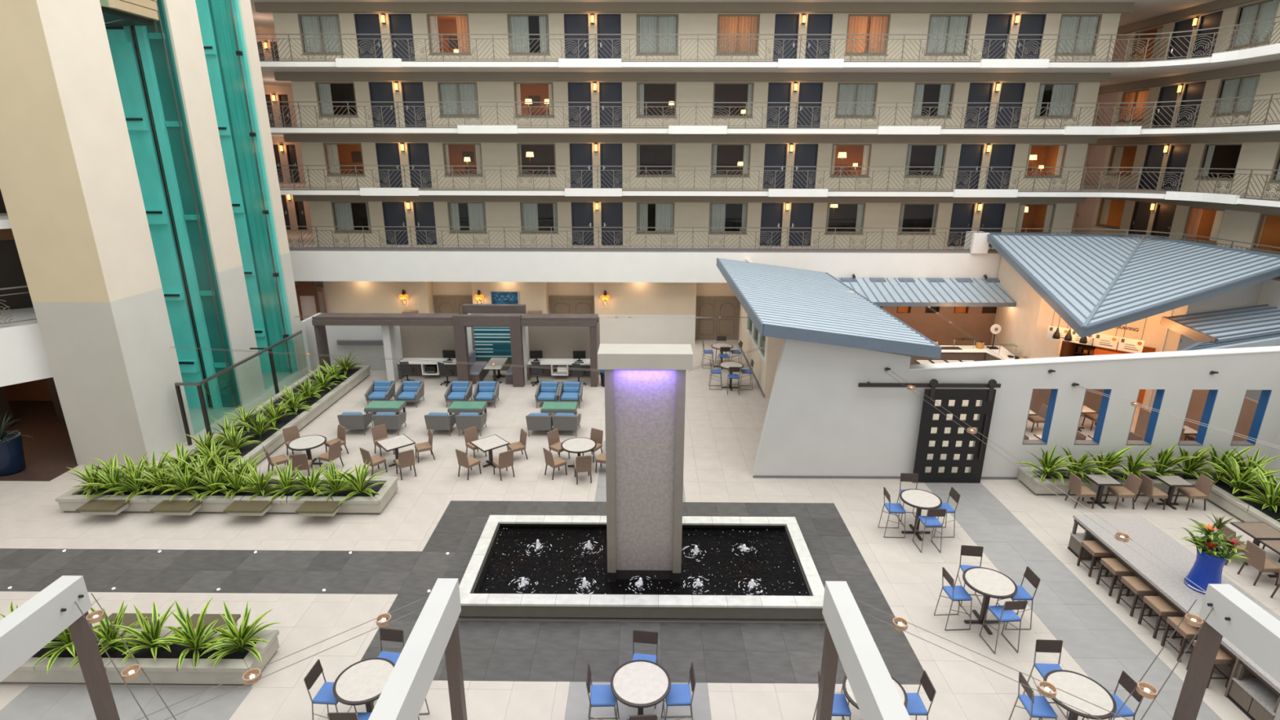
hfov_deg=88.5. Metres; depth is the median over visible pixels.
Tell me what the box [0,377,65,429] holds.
piers
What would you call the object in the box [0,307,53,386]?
balcony
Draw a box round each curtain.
[301,16,322,52]
[318,84,333,114]
[320,16,342,52]
[325,144,340,173]
[333,203,354,230]
[365,203,370,230]
[429,16,439,52]
[440,84,459,115]
[444,144,450,173]
[449,203,460,230]
[456,16,469,52]
[457,84,477,115]
[467,203,485,230]
[475,144,481,173]
[509,16,529,52]
[515,84,521,115]
[519,144,522,173]
[521,203,538,231]
[538,16,548,52]
[548,84,552,115]
[552,203,556,231]
[637,16,657,53]
[638,84,644,115]
[638,145,639,173]
[638,204,648,231]
[655,204,673,231]
[657,16,676,53]
[671,145,674,173]
[710,204,725,231]
[711,145,717,174]
[717,16,740,53]
[738,16,757,53]
[741,204,746,231]
[742,145,749,174]
[746,84,751,115]
[826,204,830,231]
[831,145,835,174]
[836,84,857,115]
[846,16,868,53]
[855,84,875,115]
[855,204,863,231]
[861,145,869,174]
[868,16,888,53]
[898,204,904,231]
[906,145,911,174]
[912,84,924,115]
[926,16,949,53]
[930,204,936,231]
[933,145,943,174]
[937,84,951,115]
[944,16,968,53]
[1015,204,1025,231]
[1025,146,1031,174]
[1035,84,1044,115]
[1043,204,1053,231]
[1048,84,1075,115]
[1054,146,1064,174]
[1055,16,1079,53]
[1074,16,1098,53]
[1099,199,1111,224]
[1110,146,1124,173]
[1120,92,1135,120]
[1133,32,1141,61]
[1133,90,1149,119]
[1151,27,1163,60]
[1186,208,1203,238]
[1201,145,1215,177]
[1208,210,1224,241]
[1217,78,1243,113]
[1233,3,1262,46]
[1235,75,1259,112]
[1253,0,1279,43]
[1256,215,1266,247]
[1275,164,1279,179]
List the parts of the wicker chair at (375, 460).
backrest, seat, seat frame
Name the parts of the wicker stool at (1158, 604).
leg, leg, seat, seat, leg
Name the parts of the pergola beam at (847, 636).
post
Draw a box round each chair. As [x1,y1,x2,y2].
[262,445,288,475]
[282,425,306,454]
[288,453,312,475]
[303,658,356,719]
[317,440,344,467]
[324,424,349,453]
[327,712,371,719]
[359,447,387,475]
[371,423,395,457]
[373,627,404,702]
[395,448,416,479]
[399,361,414,382]
[414,428,435,462]
[417,697,430,719]
[437,362,454,386]
[455,448,481,479]
[463,426,486,457]
[493,449,515,480]
[506,428,528,459]
[529,363,543,386]
[542,447,567,479]
[546,428,569,458]
[570,363,586,385]
[573,455,591,484]
[582,427,603,462]
[586,662,619,719]
[595,453,605,472]
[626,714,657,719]
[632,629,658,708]
[661,661,696,719]
[701,340,714,368]
[708,360,722,389]
[715,335,726,362]
[716,346,730,373]
[726,366,740,395]
[728,340,742,363]
[737,359,753,389]
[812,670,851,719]
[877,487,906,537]
[895,472,918,521]
[906,670,936,719]
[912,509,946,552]
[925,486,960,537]
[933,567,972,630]
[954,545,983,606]
[979,600,1027,653]
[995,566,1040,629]
[1008,671,1057,719]
[1022,639,1068,718]
[1027,404,1048,432]
[1064,471,1096,508]
[1075,433,1084,439]
[1077,431,1086,439]
[1081,401,1101,430]
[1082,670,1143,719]
[1104,472,1142,509]
[1128,431,1142,439]
[1134,472,1168,510]
[1173,473,1214,511]
[1184,435,1196,440]
[1218,525,1248,565]
[1236,540,1279,586]
[1270,571,1279,597]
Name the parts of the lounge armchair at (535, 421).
panel, arm panel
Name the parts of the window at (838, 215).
sill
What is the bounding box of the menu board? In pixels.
[1046,311,1146,353]
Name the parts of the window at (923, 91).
sill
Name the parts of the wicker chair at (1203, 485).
leg, leg, seat frame, seat, backrest, leg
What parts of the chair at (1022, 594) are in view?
seat, backrest, leg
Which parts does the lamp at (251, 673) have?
bulb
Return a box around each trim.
[0,228,14,239]
[253,2,1133,13]
[260,57,1211,67]
[270,124,1279,133]
[274,71,1110,82]
[283,133,1097,143]
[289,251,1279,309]
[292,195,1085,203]
[336,339,383,345]
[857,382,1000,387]
[908,346,1279,370]
[1088,132,1279,145]
[1093,196,1279,214]
[1097,60,1279,94]
[1116,0,1258,35]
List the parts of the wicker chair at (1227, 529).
backrest, seat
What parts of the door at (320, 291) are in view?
panel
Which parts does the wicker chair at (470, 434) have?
backrest, seat, seat frame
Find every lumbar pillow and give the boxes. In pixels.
[373,386,389,391]
[402,386,418,391]
[451,386,467,391]
[478,386,495,391]
[540,386,556,391]
[563,386,579,391]
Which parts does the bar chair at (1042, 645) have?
leg, seat, backrest, leg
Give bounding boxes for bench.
[75,499,129,515]
[97,613,159,628]
[149,500,202,515]
[179,613,240,629]
[222,500,272,515]
[295,501,342,515]
[468,350,488,384]
[505,364,512,384]
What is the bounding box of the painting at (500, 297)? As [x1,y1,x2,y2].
[489,290,519,304]
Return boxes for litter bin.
[600,369,604,386]
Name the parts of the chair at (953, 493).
seat, leg, backrest, leg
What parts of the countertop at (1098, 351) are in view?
panel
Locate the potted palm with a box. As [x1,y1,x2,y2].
[0,411,31,475]
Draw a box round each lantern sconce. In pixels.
[398,289,408,305]
[474,289,484,303]
[600,290,609,306]
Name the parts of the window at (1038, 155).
sill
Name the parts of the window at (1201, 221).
sill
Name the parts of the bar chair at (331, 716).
backrest, seat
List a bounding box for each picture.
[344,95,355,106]
[351,151,362,162]
[357,205,367,215]
[448,36,458,48]
[462,151,474,162]
[528,95,540,106]
[531,151,542,162]
[537,205,545,216]
[641,151,653,163]
[644,95,653,106]
[647,205,653,216]
[714,95,724,107]
[716,151,723,163]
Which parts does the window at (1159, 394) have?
sill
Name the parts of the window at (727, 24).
sill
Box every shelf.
[402,310,418,313]
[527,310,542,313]
[1070,533,1084,542]
[1074,337,1111,355]
[1231,677,1278,715]
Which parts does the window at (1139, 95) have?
sill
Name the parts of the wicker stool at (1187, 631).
leg, seat, leg, seat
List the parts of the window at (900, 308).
pane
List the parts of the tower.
wall panel, guide rail, wall panel, wall panel, wall panel, wall panel, wall panel, guide rail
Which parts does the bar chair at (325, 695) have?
leg, backrest, leg, seat, seat frame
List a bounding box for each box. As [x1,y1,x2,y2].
[335,57,402,67]
[360,187,419,195]
[457,124,517,133]
[557,364,567,373]
[558,58,621,67]
[564,188,622,196]
[668,125,727,133]
[768,188,827,196]
[777,58,844,67]
[877,125,941,134]
[953,189,1017,197]
[964,231,989,253]
[979,58,1049,67]
[1063,125,1142,134]
[1164,191,1239,204]
[1210,43,1279,62]
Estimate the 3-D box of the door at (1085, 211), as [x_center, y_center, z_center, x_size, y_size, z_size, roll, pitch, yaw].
[26.236,-8.521,38.661,0.140,2.140,1.650,0,17,0]
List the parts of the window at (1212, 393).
sill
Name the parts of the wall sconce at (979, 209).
lamp shade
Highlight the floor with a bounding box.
[0,305,1279,719]
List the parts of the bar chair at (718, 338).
backrest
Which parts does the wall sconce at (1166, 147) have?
lamp shade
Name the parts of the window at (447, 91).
sill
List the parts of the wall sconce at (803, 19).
lamp shade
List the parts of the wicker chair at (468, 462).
backrest, seat, seat frame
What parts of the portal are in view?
post, panel, crown, panel, post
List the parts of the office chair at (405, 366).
backrest, seat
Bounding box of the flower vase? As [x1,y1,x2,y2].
[1180,512,1248,594]
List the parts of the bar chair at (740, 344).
seat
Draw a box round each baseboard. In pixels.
[737,342,764,397]
[752,475,1017,479]
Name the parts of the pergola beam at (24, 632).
post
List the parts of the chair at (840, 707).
leg, seat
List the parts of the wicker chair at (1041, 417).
seat frame, seat, backrest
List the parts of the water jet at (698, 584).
spout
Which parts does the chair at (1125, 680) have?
leg, seat, backrest, leg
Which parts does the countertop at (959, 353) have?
panel, hot plate, panel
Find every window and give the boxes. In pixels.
[297,13,344,54]
[315,81,359,117]
[323,142,365,176]
[331,201,372,233]
[426,13,471,55]
[437,82,479,117]
[442,142,484,177]
[447,201,487,233]
[506,13,550,55]
[513,82,555,117]
[516,142,556,177]
[520,202,559,233]
[635,13,679,55]
[635,82,676,118]
[635,143,675,177]
[635,202,675,234]
[707,202,747,234]
[711,82,754,118]
[711,143,751,177]
[715,13,759,55]
[746,314,766,362]
[824,203,865,235]
[829,143,871,177]
[834,82,877,118]
[844,13,890,55]
[896,203,938,235]
[896,306,911,313]
[902,143,946,177]
[910,82,955,118]
[924,13,972,55]
[924,306,940,313]
[953,306,968,313]
[981,306,996,313]
[1014,203,1056,233]
[1022,388,1057,444]
[1024,144,1066,177]
[1033,82,1078,118]
[1053,13,1102,55]
[1074,389,1111,444]
[1094,198,1125,229]
[1104,145,1137,176]
[1115,88,1150,123]
[1125,389,1164,445]
[1129,25,1163,61]
[1177,389,1217,445]
[1179,206,1225,244]
[1194,142,1242,181]
[1209,74,1260,116]
[1226,0,1279,50]
[1230,390,1271,445]
[1248,213,1279,254]
[1266,146,1279,183]
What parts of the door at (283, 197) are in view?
frame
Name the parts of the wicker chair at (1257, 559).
leg, backrest, leg, seat frame, seat, leg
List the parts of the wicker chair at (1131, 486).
leg, seat frame, seat, backrest, leg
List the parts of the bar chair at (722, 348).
seat, backrest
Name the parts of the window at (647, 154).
sill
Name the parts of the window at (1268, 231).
sill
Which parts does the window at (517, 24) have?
sill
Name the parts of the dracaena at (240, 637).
stem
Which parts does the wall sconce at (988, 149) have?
lamp shade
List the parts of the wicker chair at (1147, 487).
leg, backrest, leg, seat frame, seat, leg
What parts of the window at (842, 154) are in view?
sill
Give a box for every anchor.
[1048,369,1055,373]
[1209,370,1218,374]
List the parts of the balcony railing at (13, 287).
fan panel, rail, rail, rail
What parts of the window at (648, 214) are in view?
sill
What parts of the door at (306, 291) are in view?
pane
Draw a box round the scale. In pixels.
[986,324,1000,349]
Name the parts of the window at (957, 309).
pane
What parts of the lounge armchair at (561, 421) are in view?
panel, arm panel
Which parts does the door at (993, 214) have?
frame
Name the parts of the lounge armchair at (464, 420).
panel, arm panel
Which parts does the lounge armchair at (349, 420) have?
panel, arm panel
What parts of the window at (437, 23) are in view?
sill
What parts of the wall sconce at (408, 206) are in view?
lamp shade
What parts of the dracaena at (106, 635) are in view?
stem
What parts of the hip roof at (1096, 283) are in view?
roof panel, roof panel, roof panel, roof panel, roof panel, roof panel, roof panel, roof panel, roof panel, roof panel, roof panel, roof panel, roof panel, roof panel, roof panel, roof panel, roof panel, roof panel, roof panel, roof panel, roof panel, roof panel, roof panel, roof panel, roof panel, roof panel, roof panel, roof panel, roof panel, roof panel, roof panel, roof panel, roof panel, roof panel, roof panel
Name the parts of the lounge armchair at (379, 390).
arm panel, seat frame, arm panel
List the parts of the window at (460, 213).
sill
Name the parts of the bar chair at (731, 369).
seat, backrest, leg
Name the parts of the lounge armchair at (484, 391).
arm panel, seat frame, arm panel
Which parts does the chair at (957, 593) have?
leg, backrest, leg, seat frame, seat, leg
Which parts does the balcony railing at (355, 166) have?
fan panel, hatch panel, post, hatch panel, fan panel, hatch panel, post, hatch panel, fan panel, hatch panel, post, hatch panel, fan panel, hatch panel, post, hatch panel, fan panel, hatch panel, post, hatch panel, fan panel, hatch panel, post, hatch panel, fan panel, hatch panel, hatch panel, fan panel, hatch panel, hatch panel, fan panel, hatch panel, post, hatch panel, fan panel, hatch panel, hatch panel, fan panel, rail, rail, rail, hatch panel, post, hatch panel, fan panel, hatch panel, post, hatch panel, fan panel, hatch panel, post, hatch panel, fan panel, hatch panel, post, hatch panel, fan panel, hatch panel, post, hatch panel, fan panel, hatch panel, post, hatch panel, fan panel, post, hatch panel, post, hatch panel, fan panel, hatch panel, post, hatch panel, fan panel, hatch panel, post, hatch panel, post, fan panel, post, hatch panel, post, hatch panel, post, fan panel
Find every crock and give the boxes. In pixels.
[975,340,984,348]
[1018,355,1027,359]
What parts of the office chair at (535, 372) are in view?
backrest, seat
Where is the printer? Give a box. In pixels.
[425,364,437,373]
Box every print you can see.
[1096,334,1112,346]
[1120,338,1137,351]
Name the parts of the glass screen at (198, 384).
post, post, handrail, post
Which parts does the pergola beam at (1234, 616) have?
post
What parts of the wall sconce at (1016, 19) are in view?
lamp shade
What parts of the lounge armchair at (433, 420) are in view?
panel, arm panel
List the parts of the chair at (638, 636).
leg, seat, backrest, leg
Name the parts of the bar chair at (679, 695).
leg, seat, seat frame, backrest, leg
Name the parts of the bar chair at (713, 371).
seat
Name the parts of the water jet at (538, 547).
spout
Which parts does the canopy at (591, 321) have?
post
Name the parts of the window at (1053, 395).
sill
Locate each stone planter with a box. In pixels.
[0,628,279,685]
[55,364,398,514]
[1017,466,1279,531]
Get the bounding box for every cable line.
[75,593,176,719]
[137,595,428,719]
[169,346,602,371]
[295,315,749,317]
[685,346,764,371]
[854,599,1128,719]
[884,371,1205,599]
[926,306,1004,359]
[1073,385,1279,448]
[1112,599,1213,719]
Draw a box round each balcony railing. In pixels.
[0,285,36,324]
[255,16,1279,61]
[266,93,1279,128]
[275,164,1279,199]
[285,226,1279,254]
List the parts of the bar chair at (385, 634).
seat, backrest, leg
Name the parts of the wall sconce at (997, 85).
lamp shade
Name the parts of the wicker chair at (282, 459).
backrest, seat, seat frame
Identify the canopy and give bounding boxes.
[311,312,458,377]
[520,313,599,386]
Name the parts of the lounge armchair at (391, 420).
panel, arm panel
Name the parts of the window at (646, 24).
sill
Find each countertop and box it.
[397,357,456,364]
[527,358,590,364]
[909,345,1014,364]
[1093,347,1146,404]
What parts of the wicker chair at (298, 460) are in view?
backrest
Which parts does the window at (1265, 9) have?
sill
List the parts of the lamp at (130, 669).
bulb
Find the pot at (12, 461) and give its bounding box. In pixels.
[0,431,26,475]
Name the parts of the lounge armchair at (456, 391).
arm panel, seat frame, arm panel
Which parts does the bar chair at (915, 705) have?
seat, leg, backrest, leg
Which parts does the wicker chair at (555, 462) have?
backrest, seat, seat frame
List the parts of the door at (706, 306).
moulding, moulding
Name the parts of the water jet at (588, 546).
spout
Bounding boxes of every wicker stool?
[1076,540,1113,577]
[1095,558,1135,596]
[1115,576,1158,617]
[1137,595,1182,639]
[1160,617,1199,662]
[1186,640,1235,688]
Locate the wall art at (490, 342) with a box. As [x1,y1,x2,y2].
[473,327,511,359]
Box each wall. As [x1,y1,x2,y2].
[0,188,33,311]
[4,378,52,400]
[254,30,276,60]
[263,86,306,182]
[272,13,1120,246]
[285,195,312,229]
[294,280,740,344]
[738,258,854,397]
[751,338,1279,479]
[882,306,995,345]
[990,256,1041,358]
[1030,297,1189,411]
[1071,0,1279,249]
[1145,281,1263,409]
[1266,426,1279,484]
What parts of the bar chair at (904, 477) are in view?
leg, backrest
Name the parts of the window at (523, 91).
sill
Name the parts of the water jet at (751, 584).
spout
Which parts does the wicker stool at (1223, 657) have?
leg, leg, seat, seat, leg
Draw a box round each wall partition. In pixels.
[300,312,403,382]
[400,325,456,358]
[521,326,529,384]
[528,316,599,374]
[1030,388,1258,440]
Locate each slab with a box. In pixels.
[0,213,11,229]
[250,0,1216,30]
[259,53,1279,86]
[270,123,1279,138]
[279,182,1279,201]
[286,229,1279,280]
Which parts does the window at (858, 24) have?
sill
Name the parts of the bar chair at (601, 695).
leg, backrest, seat, seat frame, leg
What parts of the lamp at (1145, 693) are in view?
bulb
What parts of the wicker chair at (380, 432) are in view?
backrest, seat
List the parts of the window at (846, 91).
sill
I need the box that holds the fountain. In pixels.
[458,343,824,620]
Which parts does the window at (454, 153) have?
sill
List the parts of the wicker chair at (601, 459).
seat frame, seat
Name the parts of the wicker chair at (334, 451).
seat frame, seat, backrest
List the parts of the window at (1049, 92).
sill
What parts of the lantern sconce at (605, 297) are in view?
amber globe, amber globe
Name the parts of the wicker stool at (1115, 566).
leg, leg, seat, seat, leg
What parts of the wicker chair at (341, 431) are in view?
seat, backrest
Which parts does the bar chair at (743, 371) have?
seat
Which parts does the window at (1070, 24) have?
sill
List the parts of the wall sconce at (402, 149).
lamp shade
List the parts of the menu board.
menu panel, menu panel, menu panel, menu panel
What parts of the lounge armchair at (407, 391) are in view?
arm panel, seat frame, arm panel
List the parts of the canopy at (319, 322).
post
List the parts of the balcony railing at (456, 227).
fan panel, hatch panel, post, hatch panel, fan panel, hatch panel, post, hatch panel, fan panel, hatch panel, post, hatch panel, fan panel, hatch panel, hatch panel, fan panel, hatch panel, hatch panel, fan panel, hatch panel, hatch panel, fan panel, hatch panel, hatch panel, fan panel, hatch panel, hatch panel, rail, fan panel, hatch panel, hatch panel, fan panel, hatch panel, hatch panel, fan panel, hatch panel, hatch panel, fan panel, hatch panel, hatch panel, fan panel, hatch panel, post, hatch panel, fan panel, hatch panel, post, hatch panel, fan panel, hatch panel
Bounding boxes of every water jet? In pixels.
[508,577,537,592]
[526,539,551,555]
[574,577,598,594]
[582,540,602,555]
[628,576,651,593]
[682,544,706,559]
[683,576,709,593]
[732,543,755,555]
[738,577,762,595]
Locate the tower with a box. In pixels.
[0,0,307,465]
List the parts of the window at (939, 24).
sill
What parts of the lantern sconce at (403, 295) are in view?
amber globe, amber globe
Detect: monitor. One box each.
[442,350,455,360]
[529,350,542,361]
[573,351,585,361]
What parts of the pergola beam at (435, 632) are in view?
post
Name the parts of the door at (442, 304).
moulding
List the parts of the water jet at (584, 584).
spout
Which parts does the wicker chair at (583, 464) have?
leg, backrest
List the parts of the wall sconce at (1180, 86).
lamp shade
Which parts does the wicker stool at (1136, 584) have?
leg, leg, seat, seat, leg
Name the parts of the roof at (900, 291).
roof panel, roof panel, roof panel, roof panel, roof panel, roof panel, roof panel, roof panel, roof panel, roof panel, roof panel, roof panel, roof panel, roof panel, roof panel, roof panel, roof panel, roof panel, roof panel, roof panel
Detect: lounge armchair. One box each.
[337,412,373,435]
[364,380,395,404]
[371,412,406,435]
[394,380,424,408]
[423,412,457,435]
[444,381,472,408]
[455,412,486,435]
[472,381,499,408]
[525,413,555,436]
[534,381,560,408]
[551,413,581,436]
[557,381,582,408]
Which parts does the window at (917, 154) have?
sill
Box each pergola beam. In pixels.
[0,575,119,719]
[368,577,467,719]
[815,581,911,719]
[1172,583,1279,719]
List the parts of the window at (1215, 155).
sill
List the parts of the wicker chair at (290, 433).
backrest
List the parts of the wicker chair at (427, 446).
seat frame, seat, backrest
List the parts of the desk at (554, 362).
panel, modesty panel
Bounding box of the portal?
[452,303,526,386]
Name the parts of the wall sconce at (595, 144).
lamp shade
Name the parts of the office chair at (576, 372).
backrest, seat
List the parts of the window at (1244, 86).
sill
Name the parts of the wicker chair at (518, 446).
seat, seat frame, backrest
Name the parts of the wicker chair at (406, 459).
backrest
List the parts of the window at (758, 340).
frame, pane, frame, pane, frame, pane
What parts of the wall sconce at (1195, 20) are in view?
lamp shade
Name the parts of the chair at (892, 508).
leg, leg, backrest, seat, leg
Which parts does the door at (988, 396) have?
handle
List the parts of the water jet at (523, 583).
spout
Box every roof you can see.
[716,257,942,358]
[836,277,1016,306]
[986,232,1279,337]
[1159,303,1279,351]
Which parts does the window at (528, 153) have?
sill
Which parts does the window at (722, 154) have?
sill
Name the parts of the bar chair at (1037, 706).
leg, backrest, leg, seat frame, seat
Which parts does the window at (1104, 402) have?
sill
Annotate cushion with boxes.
[341,412,362,414]
[368,391,386,399]
[373,380,391,386]
[375,412,395,414]
[397,391,416,399]
[403,381,420,386]
[428,412,448,415]
[447,391,466,399]
[451,381,469,387]
[458,412,479,415]
[475,391,493,399]
[478,381,496,387]
[528,413,548,415]
[537,391,555,400]
[540,381,557,389]
[555,413,574,415]
[560,391,579,400]
[563,382,580,388]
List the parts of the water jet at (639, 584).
spout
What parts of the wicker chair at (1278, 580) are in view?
leg, backrest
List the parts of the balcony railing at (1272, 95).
fan panel, hatch panel, post, hatch panel, fan panel, hatch panel, post, hatch panel, fan panel, hatch panel, post, hatch panel, fan panel, hatch panel, post, hatch panel, fan panel, hatch panel, post, hatch panel, fan panel, hatch panel, post, hatch panel, fan panel, hatch panel, post, hatch panel, fan panel, hatch panel, post, hatch panel, fan panel, hatch panel, post, hatch panel, fan panel, post, hatch panel, fan panel, rail, rail, hatch panel, post, hatch panel, rail, fan panel, hatch panel, post, hatch panel, fan panel, hatch panel, post, hatch panel, fan panel, hatch panel, post, hatch panel, fan panel, hatch panel, post, hatch panel, post, fan panel, hatch panel, post, hatch panel, post, fan panel, post, hatch panel, post, hatch panel, fan panel, hatch panel, post, hatch panel, post, fan panel, post, hatch panel, post, hatch panel, post, fan panel, post, hatch panel, post, hatch panel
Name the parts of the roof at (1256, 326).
roof panel, roof panel, roof panel, roof panel, roof panel, roof panel, roof panel, roof panel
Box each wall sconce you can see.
[263,40,268,49]
[271,93,275,101]
[280,144,284,151]
[380,13,386,24]
[393,81,398,91]
[400,142,404,151]
[406,201,410,209]
[591,13,594,24]
[593,81,596,92]
[594,142,597,152]
[595,202,598,210]
[785,202,789,210]
[789,142,793,152]
[793,82,797,92]
[801,13,806,24]
[977,203,982,211]
[986,143,991,153]
[995,82,1000,92]
[1013,13,1020,24]
[1149,202,1155,211]
[1163,144,1169,153]
[1176,84,1183,93]
[1191,16,1199,27]
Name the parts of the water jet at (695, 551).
spout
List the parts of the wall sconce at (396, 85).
lamp shade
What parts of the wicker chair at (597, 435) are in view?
seat frame, backrest, seat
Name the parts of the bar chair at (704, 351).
seat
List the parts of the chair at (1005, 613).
leg, leg, seat, seat frame, backrest, leg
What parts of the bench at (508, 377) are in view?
seat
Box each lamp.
[85,609,105,623]
[120,664,142,680]
[242,668,262,684]
[375,613,391,626]
[463,157,470,172]
[524,98,532,115]
[525,151,533,167]
[544,98,549,115]
[668,101,674,114]
[737,161,742,174]
[830,204,837,217]
[837,152,846,168]
[853,163,857,174]
[892,617,907,631]
[906,385,915,390]
[966,427,977,434]
[1022,206,1028,222]
[1028,155,1036,170]
[1036,680,1057,697]
[1052,316,1060,338]
[1063,327,1071,341]
[1079,336,1087,343]
[1114,532,1129,542]
[1130,401,1140,406]
[1136,681,1157,699]
[1183,613,1203,627]
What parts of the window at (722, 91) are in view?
sill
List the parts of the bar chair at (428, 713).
leg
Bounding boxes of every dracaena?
[0,600,50,642]
[32,596,124,672]
[56,600,151,671]
[62,459,119,499]
[78,453,142,502]
[80,450,137,492]
[100,457,161,502]
[104,601,195,665]
[110,448,152,479]
[133,463,195,497]
[137,448,184,494]
[146,449,203,488]
[151,596,237,671]
[154,462,208,501]
[159,440,203,468]
[172,446,222,488]
[177,461,234,502]
[182,437,244,467]
[184,429,225,459]
[193,448,248,487]
[199,600,280,670]
[205,461,259,499]
[208,414,243,442]
[208,421,262,454]
[213,451,266,488]
[221,404,265,432]
[235,409,281,439]
[235,461,283,501]
[252,395,296,426]
[262,458,306,502]
[275,384,313,413]
[280,462,330,500]
[287,376,324,400]
[309,365,338,394]
[311,459,359,501]
[316,359,348,381]
[329,350,363,376]
[331,459,386,504]
[1014,444,1084,484]
[1054,446,1114,486]
[1082,444,1137,481]
[1103,444,1168,479]
[1143,442,1196,487]
[1168,445,1223,479]
[1196,444,1262,486]
[1204,447,1279,497]
[1224,447,1279,487]
[1232,466,1279,511]
[1240,457,1277,488]
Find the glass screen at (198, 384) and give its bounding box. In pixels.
[174,329,302,445]
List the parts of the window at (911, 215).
sill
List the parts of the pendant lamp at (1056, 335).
lamp shade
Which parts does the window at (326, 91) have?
sill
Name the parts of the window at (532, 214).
sill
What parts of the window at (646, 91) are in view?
sill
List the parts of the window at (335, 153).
sill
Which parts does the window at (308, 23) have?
sill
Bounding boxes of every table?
[287,435,326,464]
[333,657,395,712]
[364,400,406,414]
[375,433,415,466]
[447,401,487,415]
[469,434,510,467]
[483,357,507,382]
[540,401,577,415]
[560,437,596,466]
[610,659,671,715]
[711,342,733,368]
[719,361,743,391]
[842,675,907,710]
[899,488,942,540]
[915,360,932,364]
[929,360,946,363]
[945,360,961,362]
[960,360,975,361]
[962,567,1017,634]
[1028,408,1037,415]
[1033,434,1042,439]
[1043,669,1116,719]
[1067,515,1279,719]
[1077,404,1097,431]
[1084,474,1123,508]
[1153,475,1195,509]
[1182,425,1197,435]
[1230,522,1279,558]
[1257,539,1279,577]
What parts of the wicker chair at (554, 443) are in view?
backrest, seat, seat frame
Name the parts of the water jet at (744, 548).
spout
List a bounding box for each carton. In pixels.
[1077,346,1083,352]
[1088,349,1094,355]
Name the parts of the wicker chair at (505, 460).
seat, backrest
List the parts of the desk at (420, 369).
panel, modesty panel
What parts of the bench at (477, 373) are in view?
backrest, seat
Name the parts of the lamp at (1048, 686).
bulb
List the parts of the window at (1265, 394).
sill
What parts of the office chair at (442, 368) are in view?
backrest, seat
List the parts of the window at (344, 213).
sill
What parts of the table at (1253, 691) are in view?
cabinet door, panel, spine panel, panel, cabinet door, cabinet door, panel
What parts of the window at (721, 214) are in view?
sill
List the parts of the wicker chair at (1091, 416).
seat frame, seat, backrest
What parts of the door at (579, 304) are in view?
moulding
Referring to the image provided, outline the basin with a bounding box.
[458,523,824,619]
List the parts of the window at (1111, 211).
sill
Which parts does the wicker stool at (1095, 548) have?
leg, leg, seat, seat, leg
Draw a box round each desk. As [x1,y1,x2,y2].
[397,357,457,379]
[527,358,590,380]
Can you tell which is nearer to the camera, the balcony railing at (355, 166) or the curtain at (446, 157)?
the balcony railing at (355, 166)
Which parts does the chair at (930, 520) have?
leg, leg, seat, backrest, leg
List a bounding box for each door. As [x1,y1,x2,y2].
[257,41,264,60]
[265,94,275,126]
[270,41,279,60]
[272,144,283,182]
[278,94,292,126]
[280,195,290,229]
[285,144,300,182]
[293,201,306,229]
[294,280,319,321]
[315,285,327,312]
[354,13,383,58]
[368,81,396,126]
[375,142,402,187]
[382,201,408,244]
[388,13,415,60]
[400,81,426,127]
[407,142,431,188]
[413,201,437,244]
[432,295,472,314]
[548,295,594,314]
[564,13,589,58]
[567,82,591,127]
[569,143,592,187]
[571,202,594,244]
[596,13,621,58]
[599,82,622,127]
[600,143,622,187]
[600,202,622,244]
[694,296,740,340]
[759,202,783,245]
[762,143,787,188]
[766,82,791,127]
[773,13,799,61]
[788,202,813,245]
[792,143,818,188]
[796,82,822,127]
[804,13,832,58]
[912,378,996,482]
[946,203,975,246]
[955,143,984,188]
[964,82,993,128]
[978,203,1005,246]
[981,13,1012,58]
[985,144,1015,189]
[995,82,1026,128]
[1014,13,1046,58]
[1071,196,1097,234]
[1081,146,1107,185]
[1093,92,1118,126]
[1111,33,1130,61]
[1128,200,1152,235]
[1138,144,1166,189]
[1150,203,1176,238]
[1151,84,1180,127]
[1160,144,1191,191]
[1166,17,1195,59]
[1175,80,1206,127]
[1191,10,1222,57]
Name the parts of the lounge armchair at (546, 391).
arm panel, seat frame, arm panel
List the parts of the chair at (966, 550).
leg, seat, backrest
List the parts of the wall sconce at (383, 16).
lamp shade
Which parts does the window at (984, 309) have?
pane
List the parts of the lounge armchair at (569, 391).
arm panel, seat frame, arm panel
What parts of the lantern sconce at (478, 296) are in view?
amber globe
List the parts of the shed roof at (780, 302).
roof panel, roof panel, roof panel, roof panel, roof panel, roof panel, roof panel, roof panel, roof panel, roof panel, roof panel, roof panel, roof panel, roof panel, roof panel, roof panel, roof panel, roof panel, roof panel, roof panel, roof panel, roof panel, roof panel, roof panel, roof panel, roof panel, roof panel, roof panel, roof panel, roof panel, roof panel, roof panel, roof panel, roof panel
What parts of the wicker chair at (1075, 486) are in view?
leg, backrest, leg, seat frame, seat, leg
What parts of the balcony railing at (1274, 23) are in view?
fan panel, hatch panel, post, hatch panel, fan panel, hatch panel, post, hatch panel, fan panel, hatch panel, post, hatch panel, fan panel, hatch panel, post, hatch panel, fan panel, hatch panel, post, hatch panel, fan panel, hatch panel, post, hatch panel, fan panel, hatch panel, hatch panel, fan panel, hatch panel, post, hatch panel, fan panel, hatch panel, post, hatch panel, fan panel, rail, hatch panel, post, hatch panel, rail, rail, fan panel, hatch panel, post, hatch panel, fan panel, hatch panel, post, hatch panel, fan panel, hatch panel, post, hatch panel, fan panel, post, hatch panel, post, hatch panel, fan panel, hatch panel, post, hatch panel, fan panel, post, hatch panel, post, hatch panel, post, fan panel, post, hatch panel, post, hatch panel, post, fan panel, post, hatch panel, post, hatch panel, post, fan panel, post, hatch panel, post, hatch panel, post, fan panel, post, hatch panel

